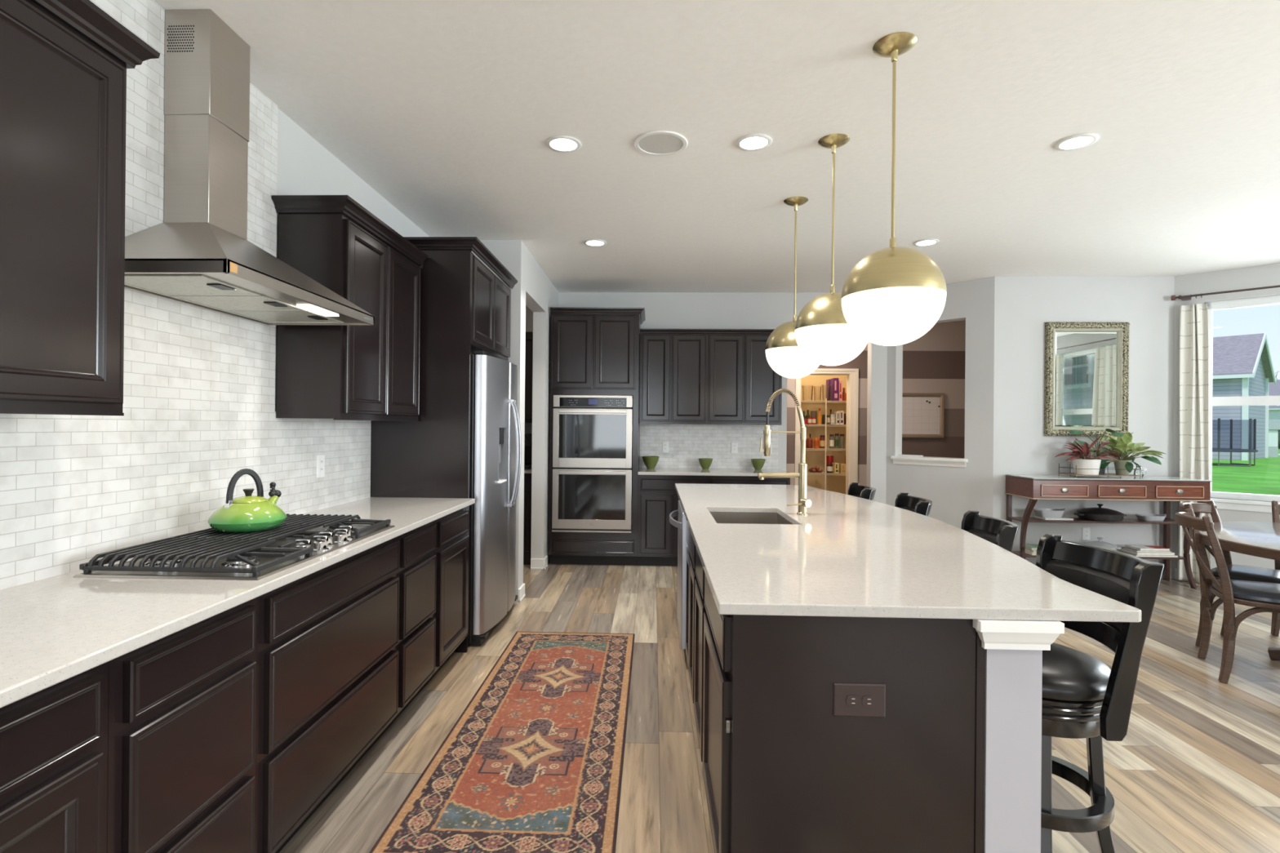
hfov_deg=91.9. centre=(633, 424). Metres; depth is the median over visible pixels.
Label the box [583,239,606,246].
recessed light
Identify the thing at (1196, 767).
floor
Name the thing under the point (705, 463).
bowl
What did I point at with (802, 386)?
pitcher
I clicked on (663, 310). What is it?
wall
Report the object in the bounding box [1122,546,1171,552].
book
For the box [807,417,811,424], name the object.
can
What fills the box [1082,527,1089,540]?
wall outlet
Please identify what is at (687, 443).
wall tile
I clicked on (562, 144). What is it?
recessed light
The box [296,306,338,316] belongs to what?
lamp
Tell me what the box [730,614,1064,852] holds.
kitchen island
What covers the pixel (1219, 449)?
trampoline
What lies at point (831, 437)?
jar
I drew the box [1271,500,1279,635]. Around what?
dining chair
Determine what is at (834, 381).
box
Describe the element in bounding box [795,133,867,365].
pendant light
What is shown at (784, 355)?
pendant light
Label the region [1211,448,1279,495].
lawn
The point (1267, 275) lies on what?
wall
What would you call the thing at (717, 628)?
base cabinet
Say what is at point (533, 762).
runner rug
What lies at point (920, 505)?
counter stool
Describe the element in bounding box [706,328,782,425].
upper cabinet
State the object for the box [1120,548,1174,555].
book
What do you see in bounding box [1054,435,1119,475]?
potted plant
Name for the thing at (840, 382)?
box
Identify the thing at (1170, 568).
baseboard
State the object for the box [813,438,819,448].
can
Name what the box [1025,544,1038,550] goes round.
book
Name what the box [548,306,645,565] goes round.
tall cabinet
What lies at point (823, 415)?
jar
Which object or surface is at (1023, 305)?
wall
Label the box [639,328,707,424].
upper cabinet
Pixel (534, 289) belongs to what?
wall
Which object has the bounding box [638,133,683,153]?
grille
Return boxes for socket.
[845,695,857,706]
[862,695,874,706]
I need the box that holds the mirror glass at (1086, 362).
[1054,331,1117,427]
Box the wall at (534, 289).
[471,240,558,602]
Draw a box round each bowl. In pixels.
[641,456,659,468]
[697,457,712,469]
[750,458,765,470]
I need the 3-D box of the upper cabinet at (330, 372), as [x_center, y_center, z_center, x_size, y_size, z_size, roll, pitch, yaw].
[-1.400,-0.512,3.176,0.339,0.979,0.958,1,0,2]
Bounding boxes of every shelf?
[800,400,846,402]
[804,424,846,426]
[805,447,845,450]
[807,471,845,475]
[1008,516,1176,524]
[1011,551,1185,559]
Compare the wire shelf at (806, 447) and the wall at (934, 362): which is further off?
the wire shelf at (806, 447)
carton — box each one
[834,411,839,424]
[837,410,844,424]
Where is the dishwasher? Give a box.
[669,500,725,648]
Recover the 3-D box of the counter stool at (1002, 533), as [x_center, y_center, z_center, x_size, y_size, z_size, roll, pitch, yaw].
[1.393,0.887,2.719,0.489,0.970,0.474,1,0,12]
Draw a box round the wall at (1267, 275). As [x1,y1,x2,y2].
[1172,262,1279,578]
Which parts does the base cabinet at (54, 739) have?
door, drawer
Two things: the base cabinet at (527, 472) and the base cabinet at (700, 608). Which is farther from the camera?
the base cabinet at (527, 472)
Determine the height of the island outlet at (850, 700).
0.082 m
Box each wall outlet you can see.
[316,453,324,477]
[662,441,668,453]
[730,442,737,453]
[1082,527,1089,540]
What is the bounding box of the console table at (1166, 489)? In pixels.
[1004,474,1211,588]
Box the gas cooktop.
[73,513,395,580]
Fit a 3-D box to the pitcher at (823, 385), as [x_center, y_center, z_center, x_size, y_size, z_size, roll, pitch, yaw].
[2.751,-0.458,8.804,0.130,0.233,0.130,1,0,2]
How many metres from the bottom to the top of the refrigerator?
1.800 m
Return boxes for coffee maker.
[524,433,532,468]
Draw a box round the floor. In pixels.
[279,562,1279,852]
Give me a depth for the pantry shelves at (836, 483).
9.04 m
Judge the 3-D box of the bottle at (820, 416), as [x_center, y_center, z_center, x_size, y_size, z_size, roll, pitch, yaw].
[2.648,-0.123,8.787,0.057,0.227,0.057,1,0,2]
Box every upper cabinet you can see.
[0,0,159,415]
[271,195,427,421]
[403,236,517,360]
[524,331,533,422]
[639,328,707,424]
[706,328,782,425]
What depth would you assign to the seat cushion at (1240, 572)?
3.75 m
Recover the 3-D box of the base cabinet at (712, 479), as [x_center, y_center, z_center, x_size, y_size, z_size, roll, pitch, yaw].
[1.113,0.928,6.175,0.769,0.883,0.618,1,0,2]
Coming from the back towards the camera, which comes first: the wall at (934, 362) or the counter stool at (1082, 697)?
the wall at (934, 362)
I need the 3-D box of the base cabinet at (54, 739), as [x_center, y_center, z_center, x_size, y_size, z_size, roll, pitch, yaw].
[-1.358,0.899,0.924,0.622,0.883,0.658,1,0,2]
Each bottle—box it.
[817,408,822,424]
[842,387,846,400]
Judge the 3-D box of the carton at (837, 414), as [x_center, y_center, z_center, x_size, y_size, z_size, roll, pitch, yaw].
[2.889,-0.098,8.778,0.040,0.182,0.141,1,0,2]
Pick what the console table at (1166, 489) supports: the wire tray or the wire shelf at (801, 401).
the wire tray
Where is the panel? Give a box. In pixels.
[370,249,471,653]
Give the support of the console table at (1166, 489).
on the floor
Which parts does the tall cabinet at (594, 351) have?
door, drawer, crown molding, door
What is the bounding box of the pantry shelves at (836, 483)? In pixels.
[800,374,846,493]
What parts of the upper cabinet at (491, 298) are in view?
crown molding, door, door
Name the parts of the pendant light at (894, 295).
rod, glass globe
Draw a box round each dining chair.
[1175,508,1279,684]
[1178,500,1279,647]
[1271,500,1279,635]
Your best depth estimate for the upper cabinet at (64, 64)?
1.44 m
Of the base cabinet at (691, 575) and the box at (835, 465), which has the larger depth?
the box at (835, 465)
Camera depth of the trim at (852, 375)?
7.90 m
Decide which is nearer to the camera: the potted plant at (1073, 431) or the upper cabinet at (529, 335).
the potted plant at (1073, 431)
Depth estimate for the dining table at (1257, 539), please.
3.58 m
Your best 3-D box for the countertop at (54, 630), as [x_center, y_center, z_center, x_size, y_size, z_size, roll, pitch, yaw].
[-1.322,0.443,1.623,0.641,0.029,4.098,1,0,2]
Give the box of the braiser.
[1074,503,1126,521]
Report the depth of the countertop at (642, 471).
5.99 m
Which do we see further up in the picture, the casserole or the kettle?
the kettle
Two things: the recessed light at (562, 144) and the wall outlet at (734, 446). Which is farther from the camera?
the wall outlet at (734, 446)
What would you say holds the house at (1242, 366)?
on the lawn
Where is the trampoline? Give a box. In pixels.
[1212,417,1257,466]
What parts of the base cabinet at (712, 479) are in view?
drawer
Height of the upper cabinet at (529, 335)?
0.918 m
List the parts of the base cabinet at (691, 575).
door, drawer, door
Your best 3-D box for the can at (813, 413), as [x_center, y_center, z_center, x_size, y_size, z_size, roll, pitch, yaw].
[2.612,-0.106,8.948,0.087,0.194,0.087,1,0,2]
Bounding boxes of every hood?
[124,8,374,325]
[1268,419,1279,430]
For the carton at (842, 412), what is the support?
on the wire shelf at (805, 424)
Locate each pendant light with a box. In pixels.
[765,196,819,378]
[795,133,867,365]
[840,31,946,346]
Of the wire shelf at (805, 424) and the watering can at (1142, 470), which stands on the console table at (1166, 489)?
the watering can at (1142, 470)
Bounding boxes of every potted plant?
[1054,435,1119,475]
[1069,428,1132,474]
[1089,431,1164,475]
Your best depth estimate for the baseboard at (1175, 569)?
5.62 m
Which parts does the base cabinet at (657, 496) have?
door, drawer, door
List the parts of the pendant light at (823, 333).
glass globe, rod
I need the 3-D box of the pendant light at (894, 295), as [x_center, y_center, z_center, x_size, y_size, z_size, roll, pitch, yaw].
[0.954,-0.843,2.269,0.356,1.103,0.356,1,0,2]
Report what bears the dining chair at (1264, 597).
on the floor
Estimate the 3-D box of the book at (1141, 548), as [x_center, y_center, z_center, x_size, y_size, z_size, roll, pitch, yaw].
[4.561,1.090,5.490,0.260,0.018,0.170,1,0,0]
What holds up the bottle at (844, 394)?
on the wire shelf at (801, 401)
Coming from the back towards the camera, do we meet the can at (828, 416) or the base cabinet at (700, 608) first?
the can at (828, 416)
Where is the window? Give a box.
[1204,294,1279,512]
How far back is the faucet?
3.11 m
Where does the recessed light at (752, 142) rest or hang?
in the ceiling
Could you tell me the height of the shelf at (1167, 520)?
0.017 m
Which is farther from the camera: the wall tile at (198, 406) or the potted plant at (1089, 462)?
the potted plant at (1089, 462)
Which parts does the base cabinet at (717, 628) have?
drawer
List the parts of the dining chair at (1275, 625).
rail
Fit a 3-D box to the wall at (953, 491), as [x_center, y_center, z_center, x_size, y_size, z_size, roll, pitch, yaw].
[3.034,0.007,6.120,0.150,2.759,1.004,1,0,-43]
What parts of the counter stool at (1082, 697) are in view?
leg, post, seat rail, seat, rail, leg, rail, post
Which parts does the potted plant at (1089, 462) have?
pot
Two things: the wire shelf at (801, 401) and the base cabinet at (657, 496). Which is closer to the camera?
the base cabinet at (657, 496)
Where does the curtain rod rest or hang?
attached to the wall at (1267, 275)
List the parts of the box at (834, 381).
printed panel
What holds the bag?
on the wire shelf at (808, 472)
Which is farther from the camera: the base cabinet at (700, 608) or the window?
the window
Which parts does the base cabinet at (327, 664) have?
drawer, drawer, drawer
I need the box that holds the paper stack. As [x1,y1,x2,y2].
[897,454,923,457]
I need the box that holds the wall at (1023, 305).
[992,276,1174,578]
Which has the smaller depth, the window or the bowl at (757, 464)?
the window
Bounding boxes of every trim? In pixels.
[794,368,858,494]
[890,455,968,467]
[894,344,902,456]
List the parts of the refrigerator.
freezer door, fresh food door, door handle, door handle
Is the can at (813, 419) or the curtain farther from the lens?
the can at (813, 419)
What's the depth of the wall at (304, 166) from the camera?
3.10 m
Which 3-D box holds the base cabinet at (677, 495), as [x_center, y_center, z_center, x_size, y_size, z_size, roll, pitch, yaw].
[0.628,0.921,4.317,0.614,0.884,0.602,1,0,2]
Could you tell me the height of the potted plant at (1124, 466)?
0.378 m
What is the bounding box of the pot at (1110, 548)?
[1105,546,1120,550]
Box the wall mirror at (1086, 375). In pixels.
[1044,321,1129,436]
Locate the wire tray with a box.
[1058,463,1141,477]
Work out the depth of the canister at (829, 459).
8.89 m
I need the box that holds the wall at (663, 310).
[524,292,887,503]
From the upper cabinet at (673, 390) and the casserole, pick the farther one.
the upper cabinet at (673, 390)
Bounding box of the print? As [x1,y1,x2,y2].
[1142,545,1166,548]
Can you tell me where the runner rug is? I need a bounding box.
[368,631,635,852]
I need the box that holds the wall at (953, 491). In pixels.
[885,276,995,528]
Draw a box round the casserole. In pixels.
[1084,537,1120,550]
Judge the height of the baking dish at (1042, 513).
0.076 m
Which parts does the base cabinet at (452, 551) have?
door, drawer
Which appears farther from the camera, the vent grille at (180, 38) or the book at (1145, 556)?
the book at (1145, 556)
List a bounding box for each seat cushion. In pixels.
[1210,564,1279,583]
[1211,579,1279,604]
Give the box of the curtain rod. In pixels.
[1170,284,1279,300]
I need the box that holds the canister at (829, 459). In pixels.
[826,455,833,471]
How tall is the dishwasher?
0.884 m
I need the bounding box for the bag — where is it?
[808,466,822,472]
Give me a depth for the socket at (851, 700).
1.54 m
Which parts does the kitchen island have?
post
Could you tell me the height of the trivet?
0.016 m
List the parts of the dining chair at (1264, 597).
rail, leg, leg, seat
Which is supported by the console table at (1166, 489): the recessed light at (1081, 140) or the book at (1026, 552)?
the book at (1026, 552)
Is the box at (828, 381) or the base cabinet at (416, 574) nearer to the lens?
the base cabinet at (416, 574)
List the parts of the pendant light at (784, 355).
glass globe, rod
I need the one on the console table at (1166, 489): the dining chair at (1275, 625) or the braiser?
the braiser
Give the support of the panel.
on the floor
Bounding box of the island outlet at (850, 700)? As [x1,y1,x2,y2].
[832,683,885,717]
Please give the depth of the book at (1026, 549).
5.46 m
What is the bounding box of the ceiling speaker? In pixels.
[633,130,687,155]
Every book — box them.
[1019,548,1036,555]
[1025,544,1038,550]
[1025,548,1036,552]
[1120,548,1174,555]
[1120,551,1177,557]
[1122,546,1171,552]
[1124,545,1169,551]
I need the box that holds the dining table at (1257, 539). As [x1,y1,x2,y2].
[1189,521,1279,660]
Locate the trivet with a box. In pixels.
[1033,515,1073,520]
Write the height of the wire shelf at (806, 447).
0.026 m
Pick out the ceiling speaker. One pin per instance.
(655, 143)
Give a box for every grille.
[167,25,194,52]
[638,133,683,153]
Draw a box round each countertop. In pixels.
[0,497,475,707]
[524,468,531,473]
[638,467,789,475]
[675,483,1141,622]
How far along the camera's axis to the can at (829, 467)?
8.72 m
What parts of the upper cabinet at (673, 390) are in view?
door, crown molding, door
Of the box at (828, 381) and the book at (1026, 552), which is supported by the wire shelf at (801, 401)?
the box at (828, 381)
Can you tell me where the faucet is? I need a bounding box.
[757,388,811,515]
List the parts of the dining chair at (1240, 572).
leg, rail, leg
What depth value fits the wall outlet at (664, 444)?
6.49 m
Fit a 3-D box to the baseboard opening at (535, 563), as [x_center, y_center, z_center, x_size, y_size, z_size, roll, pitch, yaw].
[-0.905,1.300,5.317,0.140,0.100,1.218,1,0,2]
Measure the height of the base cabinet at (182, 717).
0.883 m
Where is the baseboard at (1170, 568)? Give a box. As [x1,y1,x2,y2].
[1160,568,1171,579]
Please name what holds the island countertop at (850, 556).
on the kitchen island
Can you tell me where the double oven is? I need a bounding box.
[551,395,633,533]
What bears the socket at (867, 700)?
attached to the island outlet at (850, 700)
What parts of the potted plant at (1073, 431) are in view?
pot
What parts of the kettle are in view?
handle, lid knob, lid, spout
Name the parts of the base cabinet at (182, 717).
drawer, drawer, drawer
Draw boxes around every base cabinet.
[0,661,108,852]
[106,597,257,852]
[254,537,399,852]
[378,520,436,738]
[418,506,469,693]
[523,468,531,564]
[637,475,708,565]
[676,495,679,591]
[685,521,697,703]
[693,546,706,762]
[702,573,732,852]
[708,475,790,484]
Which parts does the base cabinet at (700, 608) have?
drawer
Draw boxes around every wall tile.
[0,0,371,590]
[639,423,777,469]
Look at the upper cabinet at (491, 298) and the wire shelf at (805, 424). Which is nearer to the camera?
the upper cabinet at (491, 298)
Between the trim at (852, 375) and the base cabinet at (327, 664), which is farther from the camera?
the trim at (852, 375)
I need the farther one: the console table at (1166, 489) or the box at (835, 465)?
the box at (835, 465)
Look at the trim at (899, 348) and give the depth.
6.41 m
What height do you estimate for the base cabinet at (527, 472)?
0.914 m
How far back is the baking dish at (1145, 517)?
5.45 m
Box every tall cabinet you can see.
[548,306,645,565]
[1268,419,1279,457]
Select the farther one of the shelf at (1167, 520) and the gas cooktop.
the shelf at (1167, 520)
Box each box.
[826,379,831,400]
[830,377,838,400]
[831,462,839,473]
[838,380,842,400]
[839,463,845,473]
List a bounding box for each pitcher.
[801,385,813,400]
[813,386,822,400]
[822,384,831,400]
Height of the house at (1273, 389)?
9.000 m
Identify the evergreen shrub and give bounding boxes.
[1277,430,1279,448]
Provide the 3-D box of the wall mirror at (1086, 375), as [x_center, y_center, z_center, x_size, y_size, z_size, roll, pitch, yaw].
[4.146,-0.418,5.649,0.733,1.044,0.051,1,0,2]
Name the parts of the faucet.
spray lever, spout, support arm, lever handle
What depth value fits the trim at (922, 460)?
6.10 m
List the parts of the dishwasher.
door handle, door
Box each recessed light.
[545,135,581,152]
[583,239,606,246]
[735,133,772,151]
[913,239,939,246]
[1053,133,1099,151]
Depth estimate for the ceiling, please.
2.87 m
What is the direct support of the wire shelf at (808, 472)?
attached to the pantry shelves at (836, 483)
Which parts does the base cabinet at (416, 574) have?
drawer, drawer, drawer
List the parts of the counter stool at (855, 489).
post, rail, post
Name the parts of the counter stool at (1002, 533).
post, rail, post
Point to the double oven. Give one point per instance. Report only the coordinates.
(593, 434)
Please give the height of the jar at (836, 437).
0.209 m
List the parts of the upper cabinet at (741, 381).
door, crown molding, door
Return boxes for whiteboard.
[902,392,944,438]
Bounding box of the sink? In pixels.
[710,511,791,524]
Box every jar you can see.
[806,438,813,448]
[819,435,825,448]
[822,414,825,424]
[829,434,834,448]
[834,433,839,448]
[839,434,844,448]
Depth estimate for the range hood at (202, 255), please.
2.11 m
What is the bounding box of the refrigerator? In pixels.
[467,350,521,646]
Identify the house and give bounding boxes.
[1212,333,1275,460]
[1268,379,1279,419]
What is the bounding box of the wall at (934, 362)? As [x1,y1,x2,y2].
[786,320,965,485]
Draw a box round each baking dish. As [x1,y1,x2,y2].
[1033,508,1065,517]
[1135,513,1166,520]
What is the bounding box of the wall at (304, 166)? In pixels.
[275,107,429,411]
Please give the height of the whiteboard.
0.569 m
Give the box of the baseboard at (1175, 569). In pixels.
[1174,568,1198,582]
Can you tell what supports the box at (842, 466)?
on the wire shelf at (808, 472)
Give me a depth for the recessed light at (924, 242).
4.67 m
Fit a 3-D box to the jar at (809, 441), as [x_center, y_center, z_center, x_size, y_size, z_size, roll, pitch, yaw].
[2.506,0.258,8.791,0.091,0.142,0.091,1,0,2]
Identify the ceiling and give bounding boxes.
[153,0,1279,293]
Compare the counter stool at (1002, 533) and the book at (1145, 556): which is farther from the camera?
the book at (1145, 556)
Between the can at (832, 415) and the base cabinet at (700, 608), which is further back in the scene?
the can at (832, 415)
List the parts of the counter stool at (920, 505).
post, rail, post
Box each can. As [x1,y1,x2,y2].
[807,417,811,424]
[810,410,817,424]
[811,417,816,424]
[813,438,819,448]
[826,415,830,424]
[826,463,832,472]
[830,413,835,424]
[1133,466,1146,477]
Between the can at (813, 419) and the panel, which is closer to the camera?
the panel
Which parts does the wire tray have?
tray plate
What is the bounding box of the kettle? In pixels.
[207,468,286,532]
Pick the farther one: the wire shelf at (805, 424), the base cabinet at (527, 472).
the wire shelf at (805, 424)
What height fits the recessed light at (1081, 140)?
0.006 m
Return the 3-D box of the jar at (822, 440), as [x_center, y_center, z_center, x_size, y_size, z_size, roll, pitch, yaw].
[2.688,0.238,8.785,0.078,0.183,0.078,1,0,2]
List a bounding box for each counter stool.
[847,482,875,500]
[894,492,932,516]
[960,511,1018,551]
[1035,533,1164,852]
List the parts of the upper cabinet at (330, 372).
crown molding, door, light rail, door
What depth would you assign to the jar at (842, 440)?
8.75 m
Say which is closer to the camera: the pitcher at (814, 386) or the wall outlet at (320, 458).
the wall outlet at (320, 458)
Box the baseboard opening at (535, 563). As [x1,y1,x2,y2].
[518,555,547,602]
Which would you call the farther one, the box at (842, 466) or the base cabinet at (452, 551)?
the box at (842, 466)
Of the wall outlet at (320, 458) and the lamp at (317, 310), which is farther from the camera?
the wall outlet at (320, 458)
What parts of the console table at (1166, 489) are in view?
leg, leg, drawer, pull plate, molding, drawer, pull plate, leg, drawer, pull plate, leg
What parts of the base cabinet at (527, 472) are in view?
door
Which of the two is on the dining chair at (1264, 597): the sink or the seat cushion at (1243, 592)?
the seat cushion at (1243, 592)
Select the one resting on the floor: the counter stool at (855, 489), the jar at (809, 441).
the counter stool at (855, 489)
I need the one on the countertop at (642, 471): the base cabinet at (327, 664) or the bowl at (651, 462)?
the bowl at (651, 462)
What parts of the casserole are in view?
lid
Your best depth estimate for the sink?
3.37 m
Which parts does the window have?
sill, meeting rail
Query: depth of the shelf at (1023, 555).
5.42 m
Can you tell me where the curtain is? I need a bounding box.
[1177,302,1211,582]

